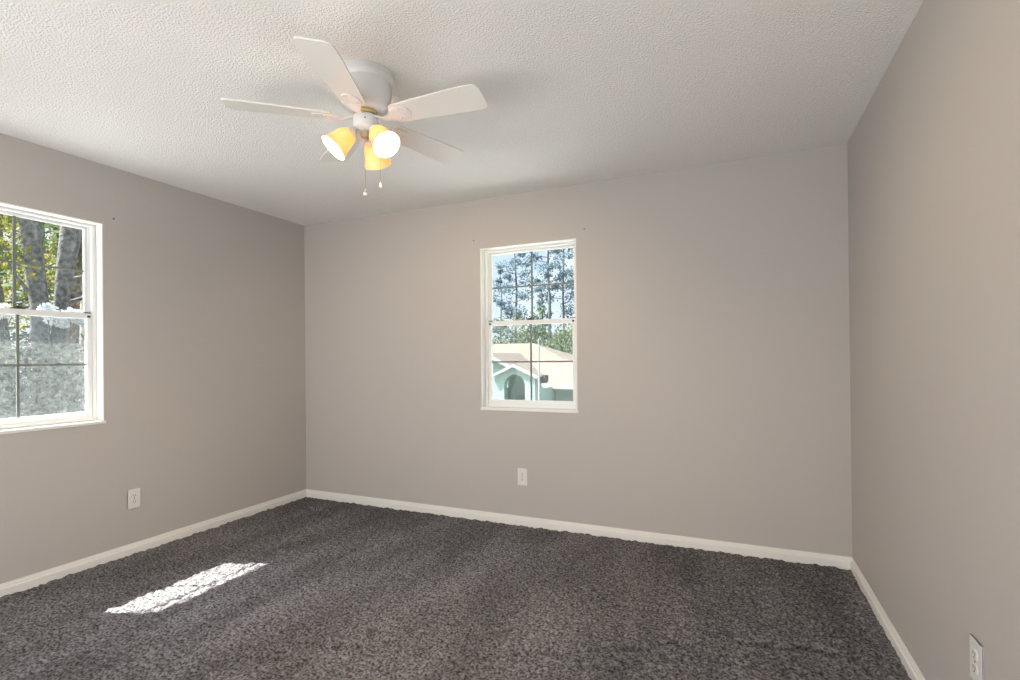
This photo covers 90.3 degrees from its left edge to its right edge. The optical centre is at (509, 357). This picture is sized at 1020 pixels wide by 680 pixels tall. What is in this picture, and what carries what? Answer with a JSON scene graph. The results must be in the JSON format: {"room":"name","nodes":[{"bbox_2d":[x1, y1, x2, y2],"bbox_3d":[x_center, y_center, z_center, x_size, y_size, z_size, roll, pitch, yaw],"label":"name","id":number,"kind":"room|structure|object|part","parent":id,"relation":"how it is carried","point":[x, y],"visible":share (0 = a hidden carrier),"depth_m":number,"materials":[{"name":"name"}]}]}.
{"room":"empty bedroom","nodes":[
{"label":"empty bedroom","id":0,"kind":"room"},
{"bbox_2d":[0,133,305,583],"bbox_3d":[-2.842,0.038,2.526,0.180,2.540,4.550,-1,0,24],"label":"wall","id":1,"kind":"structure","parent":0,"point":[204,296],"depth_m":3.44,"materials":[{"name":"grey paint"}]},
{"bbox_2d":[0,202,105,434],"bbox_3d":[-2.721,-0.205,2.798,0.188,1.226,0.769,-1,0,24],"label":"window","id":2,"kind":"structure","parent":1,"relation":"in","point":[92,232],"depth_m":3.07,"materials":[{"name":"white plastic"}]},
{"bbox_2d":[0,216,83,306],"bbox_3d":[-2.746,-0.521,2.809,0.007,0.522,0.655,-1,0,24],"label":"grille","id":3,"kind":"object","parent":2,"relation":"attached to","point":[35,218],"depth_m":2.86,"materials":[{"name":"grey plastic"}]},
{"bbox_2d":[0,314,86,416],"bbox_3d":[-2.711,0.049,2.794,0.007,0.566,0.647,-1,0,24],"label":"grille","id":4,"kind":"object","parent":2,"relation":"attached to","point":[79,316],"depth_m":2.89,"materials":[{"name":"grey plastic"}]},
{"bbox_3d":[-2.747,-0.516,2.809,0.022,0.564,0.699,-1,0,24],"label":"sash","id":5,"kind":"part","parent":2,"relation":"part of","materials":[{"name":"white plastic"}]},
{"bbox_3d":[-2.711,0.050,2.794,0.024,0.632,0.699,-1,0,24],"label":"sash","id":6,"kind":"part","parent":2,"relation":"part of","materials":[{"name":"white plastic"}]},
{"bbox_3d":[-2.673,0.398,2.778,0.098,0.019,0.769,-1,0,24],"label":"sill","id":7,"kind":"part","parent":2,"relation":"part of","materials":[{"name":"white paint"}]},
{"bbox_2d":[127,488,139,509],"bbox_3d":[-2.409,0.908,3.252,0.009,0.124,0.077,-1,0,24],"label":"wall outlet","id":8,"kind":"object","parent":1,"relation":"attached to","point":[133,496],"visible":1,"depth_m":3.25,"materials":[{"name":"white plastic"}]},
{"bbox_2d":[0,489,305,596],"bbox_3d":[-2.741,1.234,2.482,0.014,0.087,4.550,-1,0,24],"label":"baseboard","id":9,"kind":"structure","parent":1,"relation":"attached to","point":[33,580],"depth_m":3.24,"materials":[{"name":"white paint"}]},
{"bbox_2d":[0,497,910,679],"bbox_3d":[-0.721,1.258,1.949,4.140,0.081,3.899,-1,0,24],"label":"floor","id":10,"kind":"structure","parent":0,"point":[306,588],"depth_m":2.47,"materials":[{"name":"grey carpet"}]},
{"bbox_2d":[0,0,923,225],"bbox_3d":[-0.876,-1.230,1.661,4.142,0.050,4.550,-1,0,24],"label":"ceiling","id":11,"kind":"structure","parent":0,"point":[575,92],"depth_m":2.24,"materials":[{"name":"white paint"}]},
{"bbox_2d":[221,36,487,195],"bbox_3d":[-0.585,-0.942,2.163,1.032,0.528,1.062,-1,0,24],"label":"ceiling fan","id":12,"kind":"object","parent":11,"relation":"hanging from","point":[364,88],"visible":1,"depth_m":2.08,"materials":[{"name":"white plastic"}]},
{"bbox_3d":[-0.944,-1.012,2.077,0.410,0.033,0.139,-1,0,-16],"label":"blade","id":13,"kind":"part","parent":12,"relation":"part of","materials":[{"name":"white wood"}]},
{"bbox_3d":[-0.630,-1.016,1.829,0.139,0.033,0.410,-1,0,2],"label":"blade","id":14,"kind":"part","parent":12,"relation":"part of","materials":[{"name":"white wood"}]},
{"bbox_3d":[-0.724,-0.897,2.123,0.126,0.132,0.128,-1,0,24],"label":"lamp shade","id":15,"kind":"part","parent":12,"relation":"part of","materials":[{"name":"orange glass"}]},
{"bbox_3d":[-0.805,-1.012,2.452,0.139,0.033,0.410,0,0,-34],"label":"blade","id":16,"kind":"part","parent":12,"relation":"part of","materials":[{"name":"white wood"}]},
{"bbox_3d":[-0.672,-0.953,2.145,0.057,0.061,0.058,-1,0,24],"label":"light arm","id":17,"kind":"part","parent":12,"relation":"part of","materials":[{"name":"white metal"}]},
{"bbox_3d":[-0.608,-0.897,2.282,0.118,0.132,0.132,-1,0,24],"label":"lamp shade","id":18,"kind":"part","parent":12,"relation":"part of","materials":[{"name":"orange glass"}]},
{"bbox_3d":[-0.528,-0.899,2.097,0.132,0.132,0.120,-1,0,24],"label":"lamp shade","id":19,"kind":"part","parent":12,"relation":"part of","materials":[{"name":"orange glass"}]},
{"bbox_3d":[-0.406,-1.016,2.436,0.139,0.033,0.410,-1,0,38],"label":"blade","id":20,"kind":"part","parent":12,"relation":"part of","materials":[{"name":"white wood"}]},
{"bbox_3d":[-0.298,-1.019,2.051,0.410,0.033,0.139,-1,0,20],"label":"blade","id":21,"kind":"part","parent":12,"relation":"part of","materials":[{"name":"white wood"}]},
{"bbox_2d":[304,143,851,556],"bbox_3d":[0.088,0.014,3.822,4.502,2.540,0.180,-1,0,24],"label":"wall","id":22,"kind":"structure","parent":0,"point":[713,320],"depth_m":3.40,"materials":[{"name":"grey paint"}]},
{"bbox_2d":[517,468,526,485],"bbox_3d":[0.090,0.877,3.718,0.077,0.124,0.009,-1,0,24],"label":"wall outlet","id":23,"kind":"object","parent":22,"relation":"attached to","point":[522,472],"visible":1,"depth_m":3.71,"materials":[{"name":"white plastic"}]},
{"bbox_2d":[480,238,578,412],"bbox_3d":[0.158,-0.216,3.786,0.769,1.226,0.188,-1,0,24],"label":"window","id":24,"kind":"structure","parent":22,"relation":"in","point":[486,254],"depth_m":3.82,"materials":[{"name":"white plastic"}]},
{"bbox_3d":[0.146,0.388,3.743,0.769,0.019,0.098,-1,0,24],"label":"sill","id":25,"kind":"part","parent":24,"relation":"part of","materials":[{"name":"white paint"}]},
{"bbox_3d":[0.158,0.039,3.778,0.699,0.632,0.024,-1,0,24],"label":"sash","id":26,"kind":"part","parent":24,"relation":"part of","materials":[{"name":"white plastic"}]},
{"bbox_2d":[492,324,572,399],"bbox_3d":[0.158,0.038,3.778,0.647,0.566,0.007,-1,0,24],"label":"grille","id":27,"kind":"object","parent":24,"relation":"attached to","point":[530,361],"depth_m":3.78,"materials":[{"name":"grey"}]},
{"bbox_3d":[0.165,-0.527,3.810,0.699,0.564,0.022,-1,0,24],"label":"sash","id":28,"kind":"part","parent":24,"relation":"part of","materials":[{"name":"white plastic"}]},
{"bbox_2d":[492,251,573,318],"bbox_3d":[0.165,-0.532,3.809,0.655,0.522,0.007,-1,0,24],"label":"grille","id":29,"kind":"object","parent":24,"relation":"attached to","point":[504,252],"depth_m":3.82,"materials":[{"name":"grey"}]},
{"bbox_2d":[306,489,851,569],"bbox_3d":[0.060,1.210,3.728,4.142,0.087,0.014,-1,0,24],"label":"baseboard","id":30,"kind":"structure","parent":22,"relation":"attached to","point":[841,562],"depth_m":3.46,"materials":[{"name":"white paint"}]},
{"bbox_2d":[847,0,1019,679],"bbox_3d":[1.115,-0.008,0.787,0.180,2.540,4.550,-1,0,24],"label":"wall","id":31,"kind":"structure","parent":0,"point":[933,155],"depth_m":1.63,"materials":[{"name":"grey paint"}]},
{"bbox_2d":[850,557,924,679],"bbox_3d":[1.038,1.190,0.822,0.014,0.087,4.550,-1,0,24],"label":"baseboard","id":32,"kind":"structure","parent":31,"relation":"attached to","point":[912,669],"depth_m":2.20,"materials":[{"name":"white paint"}]},
{"bbox_2d":[969,634,983,679],"bbox_3d":[1.296,0.847,1.411,0.009,0.124,0.077,-1,0,24],"label":"wall outlet","id":33,"kind":"object","parent":31,"relation":"attached to","point":[976,649],"visible":1,"depth_m":1.40,"materials":[{"name":"white plastic"}]},
{"bbox_2d":[971,648,977,660],"bbox_3d":[1.293,0.828,1.412,0.003,0.029,0.033,-1,0,24],"label":"receptacle","id":34,"kind":"object","parent":33,"relation":"attached to","point":[974,651],"depth_m":1.41,"materials":[{"name":"grey plastic"}]},
{"bbox_2d":[972,662,977,674],"bbox_3d":[1.293,0.867,1.412,0.003,0.029,0.033,-1,0,24],"label":"receptacle","id":35,"kind":"object","parent":33,"relation":"attached to","point":[974,664],"depth_m":1.41,"materials":[{"name":"grey plastic"}]},
{"label":"outside","id":36,"kind":"structure","parent":0,"visible":0},
{"bbox_3d":[-7.798,4.355,5.825,10.000,0.330,15.500,-1,0,24],"label":"driveway","id":37,"kind":"object","parent":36,"visible":0},
{"bbox_2d":[0,330,84,418],"bbox_3d":[-6.659,1.969,7.730,1.465,4.702,4.514,-1,0,24],"label":"hedge","id":38,"kind":"object","parent":37,"relation":"on","point":[33,402],"visible":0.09,"depth_m":7.23,"materials":[{"name":"grey plant"}]},
{"bbox_2d":[0,302,84,410],"bbox_3d":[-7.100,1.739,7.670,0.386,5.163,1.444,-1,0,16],"label":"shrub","id":39,"kind":"object","parent":37,"relation":"on","point":[62,323],"visible":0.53,"depth_m":7.81,"materials":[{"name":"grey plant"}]},
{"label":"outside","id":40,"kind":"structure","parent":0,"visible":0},
{"bbox_3d":[-1.458,4.417,42.633,120.000,0.240,120.000,-1,0,24],"label":"ground","id":41,"kind":"structure","parent":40,"visible":0},
{"bbox_2d":[0,214,56,416],"bbox_3d":[-11.838,-1.284,11.713,4.098,11.541,4.366,-1,0,5],"label":"oak tree","id":42,"kind":"object","parent":41,"relation":"on","point":[3,289],"visible":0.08,"depth_m":11.78,"materials":[{"name":"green plant"}]},
{"bbox_2d":[0,215,82,412],"bbox_3d":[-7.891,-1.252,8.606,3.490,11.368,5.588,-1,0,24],"label":"oak tree","id":43,"kind":"object","parent":41,"relation":"on","point":[70,238],"visible":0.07,"depth_m":8.38,"materials":[{"name":"grey plant"}]},
{"bbox_2d":[0,222,82,411],"bbox_3d":[-8.689,-0.928,10.488,4.018,10.756,3.219,-1,0,24],"label":"oak tree","id":44,"kind":"object","parent":41,"relation":"on","point":[76,287],"visible":0.05,"depth_m":10.04,"materials":[{"name":"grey plant"}]},
{"bbox_2d":[56,234,83,404],"bbox_3d":[-8.287,-1.083,9.795,3.597,11.048,3.640,0,0,-29],"label":"oak tree","id":45,"kind":"object","parent":41,"relation":"on","point":[81,302],"visible":0.02,"depth_m":9.64,"materials":[{"name":"brown plant"}]},
{"bbox_2d":[493,335,501,343],"bbox_3d":[-2.315,1.335,40.946,4.193,6.349,3.944,0,0,-21],"label":"broadleaf tree","id":46,"kind":"object","parent":41,"relation":"on","point":[498,338],"visible":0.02,"depth_m":41.67,"materials":[{"name":"green plant"}]},
{"bbox_2d":[492,264,517,343],"bbox_3d":[-0.521,-1.716,43.710,3.374,12.426,3.189,-1,0,-15],"label":"pine tree","id":47,"kind":"object","parent":41,"relation":"on","point":[498,280],"visible":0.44,"depth_m":43.17,"materials":[{"name":"green plant"}]},
{"bbox_2d":[492,252,537,343],"bbox_3d":[0.470,-3.260,41.975,4.417,15.486,4.212,-1,0,24],"label":"pine tree","id":48,"kind":"object","parent":41,"relation":"on","point":[515,260],"visible":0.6,"depth_m":41.55,"materials":[{"name":"green plant"}]},
{"bbox_2d":[494,305,553,346],"bbox_3d":[1.026,0.284,39.031,5.530,8.360,4.051,-1,0,24],"label":"broadleaf tree","id":49,"kind":"object","parent":41,"relation":"on","point":[535,339],"visible":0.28,"depth_m":38.42,"materials":[{"name":"green plant"}]},
{"bbox_2d":[493,343,572,400],"bbox_3d":[-0.795,1.821,29.540,15.860,5.240,12.640,-1,0,24],"label":"house","id":50,"kind":"structure","parent":41,"relation":"on","point":[511,381],"depth_m":24.45,"materials":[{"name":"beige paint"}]},
{"bbox_3d":[-1.229,0.391,24.612,4.440,1.270,0.070,-1,0,24],"label":"gable trim","id":51,"kind":"part","parent":50,"relation":"part of","materials":[{"name":"grey wood"}]},
{"bbox_3d":[0.126,0.631,22.270,2.300,0.655,0.070,-1,0,24],"label":"porch trim","id":52,"kind":"part","parent":50,"relation":"part of","materials":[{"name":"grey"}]},
{"bbox_3d":[0.686,2.977,23.172,0.750,2.450,0.090,-1,0,24],"label":"entry door","id":53,"kind":"part","parent":50,"relation":"part of","materials":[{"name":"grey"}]},
{"bbox_2d":[536,338,541,399],"bbox_3d":[1.257,1.841,21.779,0.240,5.300,0.100,-1,0,24],"label":"metal pole","id":54,"kind":"object","parent":41,"relation":"on","point":[538,346],"visible":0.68,"depth_m":21.75,"materials":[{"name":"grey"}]},
{"bbox_2d":[526,273,558,348],"bbox_3d":[2.901,-1.300,42.817,3.300,11.524,3.495,-1,0,14],"label":"pine tree","id":55,"kind":"object","parent":41,"relation":"on","point":[541,302],"visible":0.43,"depth_m":43.14,"materials":[{"name":"green plant"}]},
{"bbox_2d":[524,249,573,347],"bbox_3d":[3.350,-4.282,40.233,4.368,17.460,3.325,-1,0,-2],"label":"pine tree","id":56,"kind":"object","parent":41,"relation":"on","point":[550,266],"visible":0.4,"depth_m":40.45,"materials":[{"name":"green plant"}]},
{"bbox_2d":[529,310,572,354],"bbox_3d":[4.020,0.120,37.721,5.450,8.617,5.249,-1,0,41],"label":"broadleaf tree","id":57,"kind":"object","parent":41,"relation":"on","point":[567,347],"visible":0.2,"depth_m":37.39,"materials":[{"name":"green plant"}]},
{"bbox_2d":[539,248,573,343],"bbox_3d":[4.755,-3.308,41.261,3.898,15.485,3.722,0,0,-39],"label":"pine tree","id":58,"kind":"object","parent":41,"relation":"on","point":[558,266],"visible":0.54,"depth_m":41.17,"materials":[{"name":"green plant"}]}
]}

